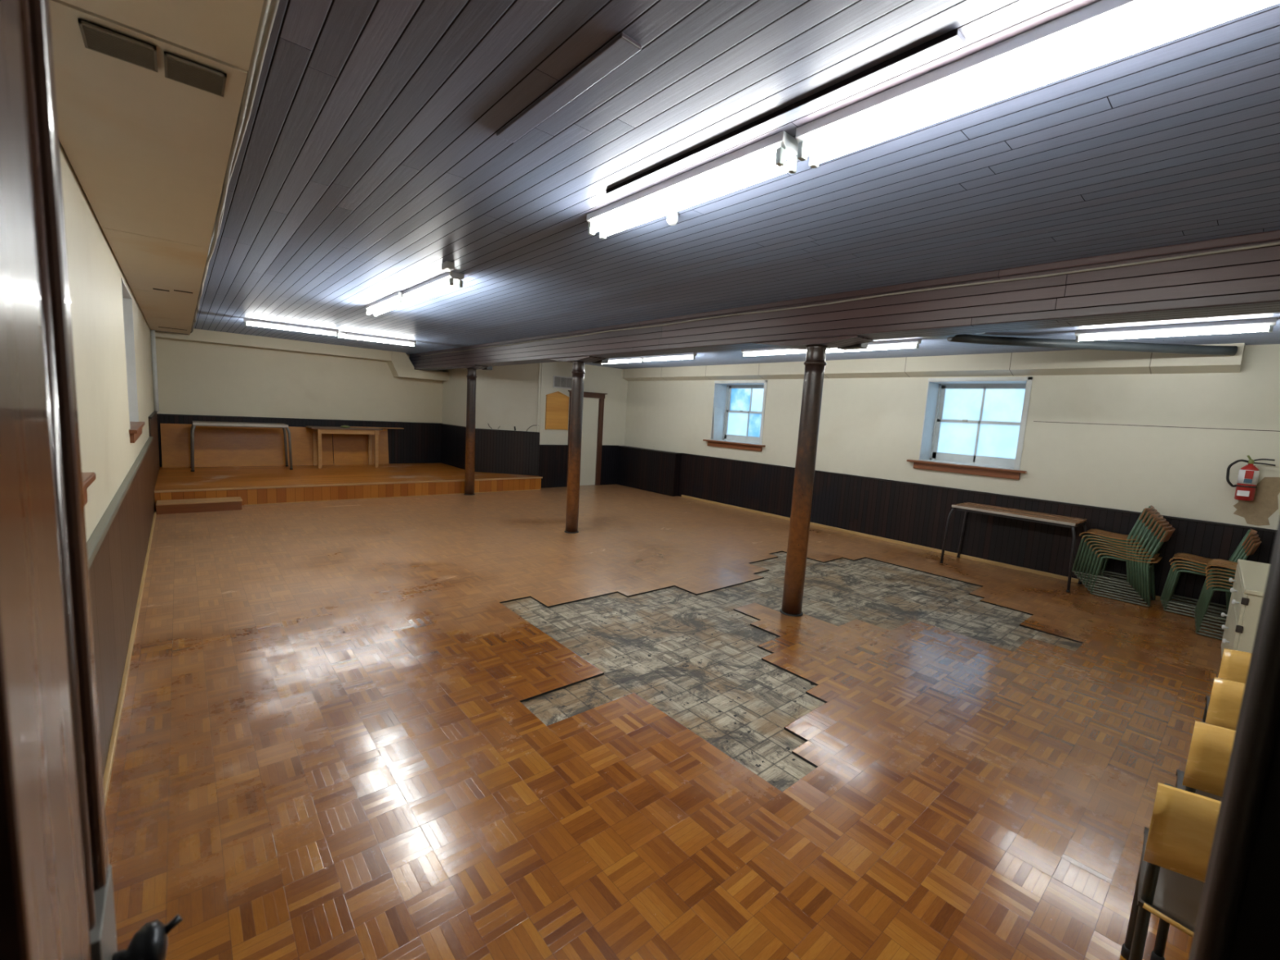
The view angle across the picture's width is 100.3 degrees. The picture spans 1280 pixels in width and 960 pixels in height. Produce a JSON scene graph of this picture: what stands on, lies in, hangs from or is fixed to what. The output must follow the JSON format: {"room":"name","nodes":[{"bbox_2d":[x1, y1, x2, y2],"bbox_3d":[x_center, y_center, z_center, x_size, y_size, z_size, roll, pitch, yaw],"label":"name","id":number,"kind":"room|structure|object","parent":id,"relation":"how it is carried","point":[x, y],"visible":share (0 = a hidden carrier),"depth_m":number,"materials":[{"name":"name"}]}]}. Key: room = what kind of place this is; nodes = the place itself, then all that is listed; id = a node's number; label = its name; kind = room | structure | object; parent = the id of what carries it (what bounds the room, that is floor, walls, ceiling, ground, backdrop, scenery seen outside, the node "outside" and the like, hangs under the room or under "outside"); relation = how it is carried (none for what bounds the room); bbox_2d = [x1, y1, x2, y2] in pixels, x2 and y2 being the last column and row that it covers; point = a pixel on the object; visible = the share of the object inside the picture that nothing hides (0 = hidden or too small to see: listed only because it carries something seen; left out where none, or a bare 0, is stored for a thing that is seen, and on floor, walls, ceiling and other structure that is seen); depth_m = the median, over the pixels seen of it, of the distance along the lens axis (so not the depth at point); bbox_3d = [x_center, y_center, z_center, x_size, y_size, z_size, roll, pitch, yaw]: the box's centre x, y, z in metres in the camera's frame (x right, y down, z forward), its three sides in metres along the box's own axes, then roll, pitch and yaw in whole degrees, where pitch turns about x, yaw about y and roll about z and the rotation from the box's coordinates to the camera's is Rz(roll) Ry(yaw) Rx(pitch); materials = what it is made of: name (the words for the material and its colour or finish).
{"room":"community hall","nodes":[
{"label":"community hall","id":0,"kind":"room"},
{"bbox_2d":[58,139,159,777],"bbox_3d":[-4.138,-0.425,4.055,0.454,2.780,12.760,-3,9,-41],"label":"wall","id":1,"kind":"structure","parent":0,"point":[119,508],"depth_m":2.78,"materials":[{"name":"beige paint"}]},
{"bbox_2d":[81,471,95,506],"bbox_3d":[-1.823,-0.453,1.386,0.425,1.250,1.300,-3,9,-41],"label":"window sill","id":2,"kind":"structure","parent":1,"relation":"in","point":[88,478],"depth_m":1.96,"materials":[{"name":"grey paint"}]},
{"bbox_2d":[77,17,157,72],"bbox_3d":[-1.321,-1.101,1.360,0.138,0.008,0.130,-3,9,-41],"label":"air vent","id":3,"kind":"object","parent":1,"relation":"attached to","point":[95,37],"visible":1,"depth_m":1.35,"materials":[{"name":"beige metal"}]},
{"bbox_2d":[102,512,155,806],"bbox_3d":[-3.033,1.034,3.176,0.020,0.030,9.430,-3,9,-41],"label":"baseboard","id":4,"kind":"structure","parent":1,"relation":"attached to","point":[108,771],"depth_m":2.79,"materials":[{"name":"yellow wood"}]},
{"bbox_2d":[121,278,145,443],"bbox_3d":[-4.457,-0.980,4.437,0.425,1.250,1.330,-3,9,-41],"label":"window","id":5,"kind":"structure","parent":1,"relation":"in","point":[135,426],"depth_m":4.96,"materials":[{"name":"grey paint"}]},
{"bbox_2d":[150,329,159,411],"bbox_3d":[-7.513,-1.689,8.277,0.055,1.240,0.056,-3,9,-41],"label":"pipe","id":6,"kind":"object","parent":1,"relation":"attached to","point":[152,331],"visible":1,"depth_m":8.26,"materials":[{"name":"grey paint"}]},
{"bbox_2d":[48,0,263,335],"bbox_3d":[-3.674,-1.644,4.112,0.467,0.125,12.360,-3,9,-41],"label":"soffit","id":7,"kind":"structure","parent":1,"relation":"attached to","point":[148,151],"depth_m":1.81,"materials":[{"name":"beige paint"}]},
{"bbox_2d":[164,51,226,97],"bbox_3d":[-1.218,-1.108,1.465,0.128,0.008,0.135,-3,9,-41],"label":"air vent","id":8,"kind":"object","parent":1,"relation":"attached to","point":[177,68],"visible":1,"depth_m":1.46,"materials":[{"name":"beige metal"}]},
{"bbox_2d":[190,0,279,333],"bbox_3d":[-3.334,-1.606,4.105,0.045,0.080,11.700,-3,9,-41],"label":"trim","id":9,"kind":"structure","parent":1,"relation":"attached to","point":[269,8],"depth_m":1.66,"materials":[{"name":"grey metal"}]},
{"bbox_2d":[155,337,443,466],"bbox_3d":[-6.304,-1.341,10.508,4.975,2.780,0.230,-3,9,-41],"label":"wall","id":10,"kind":"structure","parent":0,"point":[197,381],"depth_m":10.15,"materials":[{"name":"beige paint"}]},
{"bbox_2d":[155,328,448,381],"bbox_3d":[-6.072,-2.340,10.183,4.775,0.495,0.360,-3,9,-41],"label":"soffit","id":11,"kind":"structure","parent":10,"relation":"attached to","point":[400,365],"depth_m":9.95,"materials":[{"name":"beige paint"}]},
{"bbox_2d":[440,368,466,469],"bbox_3d":[-3.817,-1.306,11.409,0.230,2.780,1.710,-3,9,-41],"label":"wall","id":12,"kind":"structure","parent":0,"point":[454,390],"depth_m":11.44,"materials":[{"name":"paint"}]},
{"bbox_2d":[474,362,542,475],"bbox_3d":[-2.665,-1.163,10.793,1.348,2.780,0.230,4,7,2],"label":"wall","id":13,"kind":"structure","parent":0,"point":[507,439],"depth_m":10.70,"materials":[{"name":"paint"}]},
{"bbox_2d":[536,361,627,488],"bbox_3d":[-1.093,-1.170,11.600,2.655,2.780,0.230,-3,9,-41],"label":"wall","id":14,"kind":"structure","parent":0,"point":[553,446],"depth_m":11.33,"materials":[{"name":"paint"}]},
{"bbox_2d":[545,391,568,430],"bbox_3d":[-1.686,-1.414,10.906,0.530,0.782,0.036,-3,9,-41],"label":"wooden plaque","id":15,"kind":"object","parent":14,"relation":"attached to","point":[557,410],"visible":1,"depth_m":10.89,"materials":[{"name":"brown wood"}]},
{"bbox_2d":[553,375,572,389],"bbox_3d":[-1.564,-1.993,10.925,0.470,0.240,0.017,-3,9,-41],"label":"air vent","id":16,"kind":"object","parent":14,"relation":"in","point":[562,382],"visible":0.88,"depth_m":10.91,"materials":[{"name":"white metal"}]},
{"bbox_2d":[566,390,607,486],"bbox_3d":[-1.176,-0.872,11.470,0.980,2.010,0.115,-3,9,-41],"label":"door","id":17,"kind":"structure","parent":14,"relation":"in","point":[593,408],"depth_m":11.59,"materials":[{"name":"white paint"}]},
{"bbox_2d":[105,484,1225,959],"bbox_3d":[-1.026,0.779,6.917,8.075,0.140,12.710,-3,9,-41],"label":"floor","id":18,"kind":"structure","parent":0,"point":[457,726],"depth_m":2.66,"materials":[{"name":"brown wood"}]},
{"bbox_2d":[0,0,182,959],"bbox_3d":[-0.294,0.510,0.272,0.096,2.070,0.857,-3,9,-41],"label":"door","id":19,"kind":"structure","parent":18,"relation":"on","point":[57,901],"depth_m":0.37,"materials":[{"name":"wood"}]},
{"bbox_2d":[155,496,242,514],"bbox_3d":[-5.846,0.335,7.117,0.874,0.133,0.323,-3,9,-41],"label":"step","id":20,"kind":"structure","parent":18,"relation":"on","point":[221,504],"depth_m":7.02,"materials":[{"name":"brown wood"}]},
{"bbox_2d":[154,462,542,510],"bbox_3d":[-5.024,-0.014,9.843,5.729,0.260,2.792,-3,9,-41],"label":"stage platform","id":21,"kind":"object","parent":18,"relation":"on","point":[255,485],"visible":0.95,"depth_m":8.78,"materials":[{"name":"brown wood"}]},
{"bbox_2d":[190,421,293,471],"bbox_3d":[-6.925,-0.592,9.308,1.410,0.800,0.571,-3,9,-41],"label":"table","id":22,"kind":"object","parent":21,"relation":"on","point":[194,424],"visible":1,"depth_m":9.13,"materials":[{"name":"metal"}]},
{"bbox_2d":[160,423,333,467],"bbox_3d":[-7.044,-0.621,9.761,2.530,0.732,0.112,-3,9,-41],"label":"sheet","id":23,"kind":"object","parent":21,"relation":"on","point":[214,446],"visible":0.79,"depth_m":9.61,"materials":[{"name":"brown wood"}]},
{"bbox_2d":[306,426,382,468],"bbox_3d":[-5.766,-0.645,10.460,1.220,0.760,0.580,-3,9,-41],"label":"wooden table","id":24,"kind":"object","parent":21,"relation":"on","point":[319,429],"visible":0.98,"depth_m":10.30,"materials":[{"name":"brown wood"}]},
{"bbox_2d":[340,425,350,427],"bbox_3d":[-5.680,-1.029,10.308,0.170,0.048,0.170,-3,9,-41],"label":"crumpled cloth","id":25,"kind":"object","parent":24,"relation":"on","point":[342,426],"visible":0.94,"depth_m":10.25,"materials":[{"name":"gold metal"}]},
{"bbox_2d":[350,426,403,428],"bbox_3d":[-5.358,-1.066,10.899,1.000,0.015,0.140,-3,9,-41],"label":"plank","id":26,"kind":"object","parent":24,"relation":"on","point":[350,426],"visible":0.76,"depth_m":10.85,"materials":[{"name":"brown wood"}]},
{"bbox_2d":[333,429,388,465],"bbox_3d":[-5.689,-0.681,10.921,1.020,0.727,0.112,-3,9,-41],"label":"sheet","id":27,"kind":"object","parent":21,"relation":"on","point":[348,449],"visible":0.79,"depth_m":10.86,"materials":[{"name":"brown wood"}]},
{"bbox_2d":[463,368,476,495],"bbox_3d":[-3.003,-0.844,9.480,0.192,2.226,0.192,-3,9,-41],"label":"support column","id":28,"kind":"structure","parent":18,"relation":"on","point":[471,375],"depth_m":9.42,"materials":[{"name":"metal"}]},
{"bbox_2d":[564,360,585,533],"bbox_3d":[-0.847,-0.412,6.983,0.192,2.226,0.192,-3,9,-41],"label":"support column","id":29,"kind":"structure","parent":18,"relation":"on","point":[578,372],"depth_m":6.92,"materials":[{"name":"paint"}]},
{"bbox_2d":[779,344,827,616],"bbox_3d":[1.356,0.032,4.432,0.192,2.234,0.192,-3,9,-41],"label":"support column","id":30,"kind":"structure","parent":18,"relation":"on","point":[815,363],"depth_m":4.37,"materials":[{"name":"paint"}]},
{"bbox_2d":[939,502,1087,592],"bbox_3d":[4.353,0.732,6.257,0.597,0.735,1.286,-3,9,-41],"label":"folding table","id":31,"kind":"object","parent":18,"relation":"on","point":[1024,515],"visible":0.96,"depth_m":6.07,"materials":[{"name":"brown laminate"},{"name":"dark metal"}]},
{"bbox_2d":[1089,526,1175,607],"bbox_3d":[5.072,0.840,5.507,0.410,0.785,0.529,-3,9,-41],"label":"chair","id":32,"kind":"object","parent":18,"relation":"on","point":[1166,535],"visible":0.68,"depth_m":5.41,"materials":[{"name":"metal"}]},
{"bbox_2d":[1087,524,1172,604],"bbox_3d":[5.057,0.810,5.523,0.410,0.785,0.529,-3,9,-41],"label":"chair","id":33,"kind":"object","parent":32,"relation":"on","point":[1162,530],"visible":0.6,"depth_m":5.41,"materials":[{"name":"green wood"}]},
{"bbox_2d":[1084,520,1168,600],"bbox_3d":[5.043,0.780,5.538,0.410,0.785,0.529,-3,9,-41],"label":"chair","id":34,"kind":"object","parent":33,"relation":"on","point":[1166,523],"visible":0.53,"depth_m":5.38,"materials":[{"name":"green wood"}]},
{"bbox_2d":[1082,517,1166,596],"bbox_3d":[5.028,0.750,5.553,0.410,0.785,0.529,-3,9,-41],"label":"chair","id":35,"kind":"object","parent":34,"relation":"on","point":[1162,521],"visible":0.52,"depth_m":5.40,"materials":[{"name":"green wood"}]},
{"bbox_2d":[1079,514,1163,593],"bbox_3d":[5.013,0.720,5.569,0.410,0.785,0.529,-3,9,-41],"label":"chair","id":36,"kind":"object","parent":35,"relation":"on","point":[1153,520],"visible":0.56,"depth_m":5.42,"materials":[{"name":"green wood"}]},
{"bbox_2d":[1076,511,1159,590],"bbox_3d":[4.999,0.690,5.585,0.410,0.785,0.529,-3,9,-41],"label":"chair","id":37,"kind":"object","parent":36,"relation":"on","point":[1151,517],"visible":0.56,"depth_m":5.45,"materials":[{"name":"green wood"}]},
{"bbox_2d":[1074,508,1157,586],"bbox_3d":[4.984,0.660,5.600,0.410,0.785,0.529,-3,9,-41],"label":"chair","id":38,"kind":"object","parent":37,"relation":"on","point":[1148,513],"visible":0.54,"depth_m":5.47,"materials":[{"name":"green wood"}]},
{"bbox_2d":[1071,505,1154,583],"bbox_3d":[4.970,0.630,5.615,0.410,0.785,0.529,-3,9,-41],"label":"chair","id":39,"kind":"object","parent":38,"relation":"on","point":[1108,535],"visible":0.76,"depth_m":5.57,"materials":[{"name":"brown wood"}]},
{"bbox_2d":[1120,782,1221,959],"bbox_3d":[1.518,1.133,1.338,0.496,0.806,0.410,-4,10,-44],"label":"chair","id":40,"kind":"object","parent":18,"relation":"on","point":[1177,844],"visible":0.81,"depth_m":1.28,"materials":[{"name":"yellow wood"}]},
{"bbox_2d":[1150,720,1235,959],"bbox_3d":[1.914,1.119,1.636,0.496,0.806,0.410,-4,10,-44],"label":"chair","id":41,"kind":"object","parent":18,"relation":"on","point":[1205,774],"visible":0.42,"depth_m":1.56,"materials":[{"name":"yellow wood"}]},
{"bbox_2d":[1163,540,1261,623],"bbox_3d":[5.435,0.912,5.087,0.410,0.785,0.529,-3,9,-41],"label":"chair","id":42,"kind":"object","parent":18,"relation":"on","point":[1253,548],"visible":0.41,"depth_m":5.11,"materials":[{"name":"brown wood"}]},
{"bbox_2d":[1162,537,1260,622],"bbox_3d":[5.429,0.883,5.092,0.410,0.785,0.529,-3,9,-41],"label":"chair","id":43,"kind":"object","parent":42,"relation":"on","point":[1257,540],"visible":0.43,"depth_m":5.11,"materials":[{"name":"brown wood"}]},
{"bbox_2d":[1160,533,1258,617],"bbox_3d":[5.423,0.854,5.098,0.410,0.785,0.529,-3,9,-41],"label":"chair","id":44,"kind":"object","parent":43,"relation":"on","point":[1255,537],"visible":0.43,"depth_m":5.11,"materials":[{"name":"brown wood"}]},
{"bbox_2d":[1160,528,1257,614],"bbox_3d":[5.416,0.824,5.104,0.410,0.785,0.529,-3,9,-41],"label":"chair","id":45,"kind":"object","parent":44,"relation":"on","point":[1202,561],"visible":0.59,"depth_m":5.13,"materials":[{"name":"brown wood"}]},
{"bbox_2d":[1195,584,1232,639],"bbox_3d":[5.129,0.967,4.493,0.410,0.785,0.529,-3,9,-41],"label":"chair","id":46,"kind":"object","parent":18,"relation":"on","point":[1214,589],"visible":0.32,"depth_m":4.54,"materials":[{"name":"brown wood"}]},
{"bbox_2d":[1195,580,1233,636],"bbox_3d":[5.128,0.939,4.493,0.410,0.785,0.529,-3,9,-41],"label":"chair","id":47,"kind":"object","parent":46,"relation":"on","point":[1212,587],"visible":0.25,"depth_m":4.54,"materials":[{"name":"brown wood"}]},
{"bbox_2d":[1195,577,1233,634],"bbox_3d":[5.126,0.910,4.493,0.410,0.785,0.529,-3,9,-41],"label":"chair","id":48,"kind":"object","parent":47,"relation":"on","point":[1211,584],"visible":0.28,"depth_m":4.54,"materials":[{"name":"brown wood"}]},
{"bbox_2d":[1195,573,1235,631],"bbox_3d":[5.125,0.882,4.494,0.410,0.785,0.529,-3,9,-41],"label":"chair","id":49,"kind":"object","parent":48,"relation":"on","point":[1211,580],"visible":0.25,"depth_m":4.54,"materials":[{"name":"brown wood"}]},
{"bbox_2d":[1194,570,1235,626],"bbox_3d":[5.123,0.854,4.494,0.410,0.785,0.529,-3,9,-41],"label":"chair","id":50,"kind":"object","parent":49,"relation":"on","point":[1213,571],"visible":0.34,"depth_m":4.55,"materials":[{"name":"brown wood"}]},
{"bbox_2d":[1194,565,1235,624],"bbox_3d":[5.121,0.825,4.494,0.410,0.785,0.529,-3,9,-41],"label":"chair","id":51,"kind":"object","parent":50,"relation":"on","point":[1216,567],"visible":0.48,"depth_m":4.55,"materials":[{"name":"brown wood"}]},
{"bbox_2d":[1194,559,1237,621],"bbox_3d":[5.120,0.797,4.495,0.410,0.785,0.529,-3,9,-41],"label":"chair","id":52,"kind":"object","parent":51,"relation":"on","point":[1220,562],"visible":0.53,"depth_m":4.58,"materials":[{"name":"brown wood"}]},
{"bbox_2d":[1204,677,1245,730],"bbox_3d":[2.298,1.105,1.941,0.496,0.806,0.410,-4,10,-44],"label":"chair","id":53,"kind":"object","parent":18,"relation":"on","point":[1226,695],"visible":0.11,"depth_m":1.86,"materials":[{"name":"yellow wood"}]},
{"bbox_2d":[1202,648,1251,721],"bbox_3d":[2.637,1.090,2.221,0.496,0.806,0.410,-4,10,-44],"label":"chair","id":54,"kind":"object","parent":18,"relation":"on","point":[1234,664],"visible":0.17,"depth_m":2.13,"materials":[{"name":"yellow wood"}]},
{"bbox_2d":[1221,559,1270,658],"bbox_3d":[4.335,1.043,3.653,1.320,0.748,0.472,-3,10,-43],"label":"base cabinet","id":55,"kind":"object","parent":18,"relation":"on","point":[1247,591],"visible":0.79,"depth_m":3.45,"materials":[{"name":"paint"}]},
{"bbox_2d":[193,0,1279,368],"bbox_3d":[-0.870,-1.890,6.591,8.175,0.114,12.810,-3,9,-41],"label":"ceiling","id":56,"kind":"structure","parent":0,"point":[385,143],"depth_m":2.04,"materials":[{"name":"grey wood"}]},
{"bbox_2d":[243,317,338,336],"bbox_3d":[-4.887,-2.146,7.535,1.120,0.098,0.071,-2,9,-38],"label":"strip light","id":57,"kind":"object","parent":56,"relation":"attached to","point":[246,320],"visible":1,"depth_m":7.49,"materials":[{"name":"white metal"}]},
{"bbox_2d":[337,330,416,346],"bbox_3d":[-4.099,-2.201,8.366,1.120,0.098,0.071,-2,9,-38],"label":"strip light","id":58,"kind":"object","parent":56,"relation":"attached to","point":[412,343],"visible":0.96,"depth_m":8.33,"materials":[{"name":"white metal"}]},
{"bbox_2d":[365,291,409,316],"bbox_3d":[-2.516,-1.735,5.309,0.110,0.098,1.130,-3,9,-41],"label":"strip light","id":59,"kind":"object","parent":56,"relation":"attached to","point":[393,299],"visible":0.87,"depth_m":5.21,"materials":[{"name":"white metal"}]},
{"bbox_2d":[402,271,464,304],"bbox_3d":[-1.745,-1.585,4.455,0.110,0.098,1.130,-3,9,-41],"label":"strip light","id":60,"kind":"object","parent":56,"relation":"attached to","point":[446,279],"visible":1,"depth_m":4.31,"materials":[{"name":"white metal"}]},
{"bbox_2d":[441,261,454,271],"bbox_3d":[-1.349,-1.502,3.759,0.060,0.050,0.100,-3,9,-41],"label":"junction box","id":61,"kind":"object","parent":56,"relation":"attached to","point":[448,266],"visible":1,"depth_m":3.73,"materials":[{"name":"white metal"}]},
{"bbox_2d":[601,355,643,364],"bbox_3d":[-0.331,-2.117,9.476,0.070,0.098,1.200,-3,9,-41],"label":"strip light","id":62,"kind":"object","parent":56,"relation":"attached to","point":[634,359],"visible":0.7,"depth_m":9.35,"materials":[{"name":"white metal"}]},
{"bbox_2d":[641,352,697,361],"bbox_3d":[0.445,-1.958,8.547,0.070,0.098,1.200,-3,9,-41],"label":"strip light","id":63,"kind":"object","parent":56,"relation":"attached to","point":[685,356],"visible":0.99,"depth_m":8.47,"materials":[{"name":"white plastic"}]},
{"bbox_2d":[666,211,678,225],"bbox_3d":[0.159,-1.273,2.609,0.056,0.052,0.056,-3,9,-41],"label":"holder","id":64,"kind":"object","parent":56,"relation":"attached to","point":[673,218],"visible":0.94,"depth_m":2.59,"materials":[{"name":"white plastic"}]},
{"bbox_2d":[586,130,798,239],"bbox_3d":[0.149,-1.209,2.285,0.110,0.098,1.160,-3,9,-41],"label":"strip light","id":65,"kind":"object","parent":56,"relation":"attached to","point":[773,150],"visible":0.98,"depth_m":2.12,"materials":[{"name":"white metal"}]},
{"bbox_2d":[741,346,806,356],"bbox_3d":[1.810,-1.693,7.027,0.070,0.098,1.160,-3,9,-41],"label":"strip light","id":66,"kind":"object","parent":56,"relation":"attached to","point":[774,350],"visible":0.55,"depth_m":7.10,"materials":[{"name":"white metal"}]},
{"bbox_2d":[408,229,1279,370],"bbox_3d":[-0.705,-1.685,6.803,0.422,0.372,12.560,-3,9,-41],"label":"beam","id":67,"kind":"structure","parent":56,"relation":"attached to","point":[1246,282],"depth_m":3.34,"materials":[{"name":"wood"}]},
{"bbox_2d":[420,241,1279,356],"bbox_3d":[-0.637,-1.745,6.411,0.014,0.026,11.700,-3,9,-41],"label":"cable","id":68,"kind":"object","parent":67,"relation":"attached to","point":[1276,242],"visible":1,"depth_m":3.28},
{"bbox_2d":[826,338,921,352],"bbox_3d":[2.636,-1.542,6.194,0.070,0.098,1.160,-3,9,-41],"label":"strip light","id":69,"kind":"object","parent":56,"relation":"attached to","point":[916,342],"visible":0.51,"depth_m":5.99,"materials":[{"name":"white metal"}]},
{"bbox_2d":[795,0,1279,168],"bbox_3d":[0.938,-1.054,1.394,0.110,0.098,1.160,-3,9,-41],"label":"strip light","id":70,"kind":"object","parent":56,"relation":"attached to","point":[1103,23],"visible":1,"depth_m":1.34,"materials":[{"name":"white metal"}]},
{"bbox_2d":[922,333,1237,355],"bbox_3d":[4.138,-1.317,5.144,2.800,0.114,0.338,4,7,4],"label":"duct pipe","id":71,"kind":"object","parent":56,"relation":"attached to","point":[963,338],"visible":0.78,"depth_m":5.15,"materials":[{"name":"grey metal"}]},
{"bbox_2d":[1075,317,1276,342],"bbox_3d":[4.334,-1.225,4.411,0.070,0.098,1.180,-3,9,-41],"label":"strip light","id":72,"kind":"object","parent":56,"relation":"attached to","point":[1271,322],"visible":1,"depth_m":4.33,"materials":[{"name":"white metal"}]},
{"bbox_2d":[617,343,1279,608],"bbox_3d":[2.184,-0.710,9.399,0.610,2.780,12.660,-3,9,-41],"label":"wall","id":73,"kind":"structure","parent":0,"point":[1101,450],"depth_m":6.34,"materials":[{"name":"paint"}]},
{"bbox_2d":[702,380,767,451],"bbox_3d":[1.873,-1.191,9.820,0.490,1.225,1.400,-3,9,-41],"label":"window","id":74,"kind":"structure","parent":73,"relation":"in","point":[742,403],"depth_m":10.01,"materials":[{"name":"grey paint"}]},
{"bbox_2d":[712,407,722,439],"bbox_3d":[1.498,-1.073,10.190,0.364,0.610,0.063,-4,10,-45],"label":"board","id":75,"kind":"object","parent":74,"relation":"in","point":[717,413],"visible":1,"depth_m":10.17,"materials":[{"name":"grey paint"}]},
{"bbox_2d":[622,342,1244,381],"bbox_3d":[2.662,-1.741,8.481,0.185,0.258,9.230,-3,9,-41],"label":"duct","id":76,"kind":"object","parent":73,"relation":"attached to","point":[1082,362],"depth_m":6.58,"materials":[{"name":"white metal"}]},
{"bbox_2d":[681,494,1196,604],"bbox_3d":[3.439,0.839,7.792,0.020,0.045,8.020,-3,9,-41],"label":"baseboard","id":77,"kind":"structure","parent":73,"relation":"attached to","point":[966,557],"depth_m":7.35,"materials":[{"name":"yellow wood"}]},
{"bbox_2d":[906,377,1032,479],"bbox_3d":[4.341,-0.697,6.963,0.490,1.225,1.375,-3,9,-41],"label":"window","id":78,"kind":"structure","parent":73,"relation":"in","point":[978,422],"depth_m":7.07,"materials":[{"name":"grey paint"}]},
{"bbox_2d":[1226,455,1275,501],"bbox_3d":[5.713,-0.020,5.018,0.152,0.424,0.293,-3,9,-41],"label":"fire extinguisher","id":79,"kind":"object","parent":73,"relation":"attached to","point":[1248,475],"visible":1,"depth_m":4.99,"materials":[{"name":"red metal"}]},
{"bbox_3d":[3.155,0.252,2.002,8.175,2.780,0.150,-3,9,-41],"label":"wall","id":80,"kind":"structure","parent":0,"visible":0},
{"bbox_2d":[1188,518,1279,959],"bbox_3d":[0.692,0.324,0.243,0.156,2.580,0.584,-3,9,-41],"label":"trim","id":81,"kind":"structure","parent":80,"relation":"attached to","point":[1238,917],"depth_m":0.40,"materials":[{"name":"black wood"}]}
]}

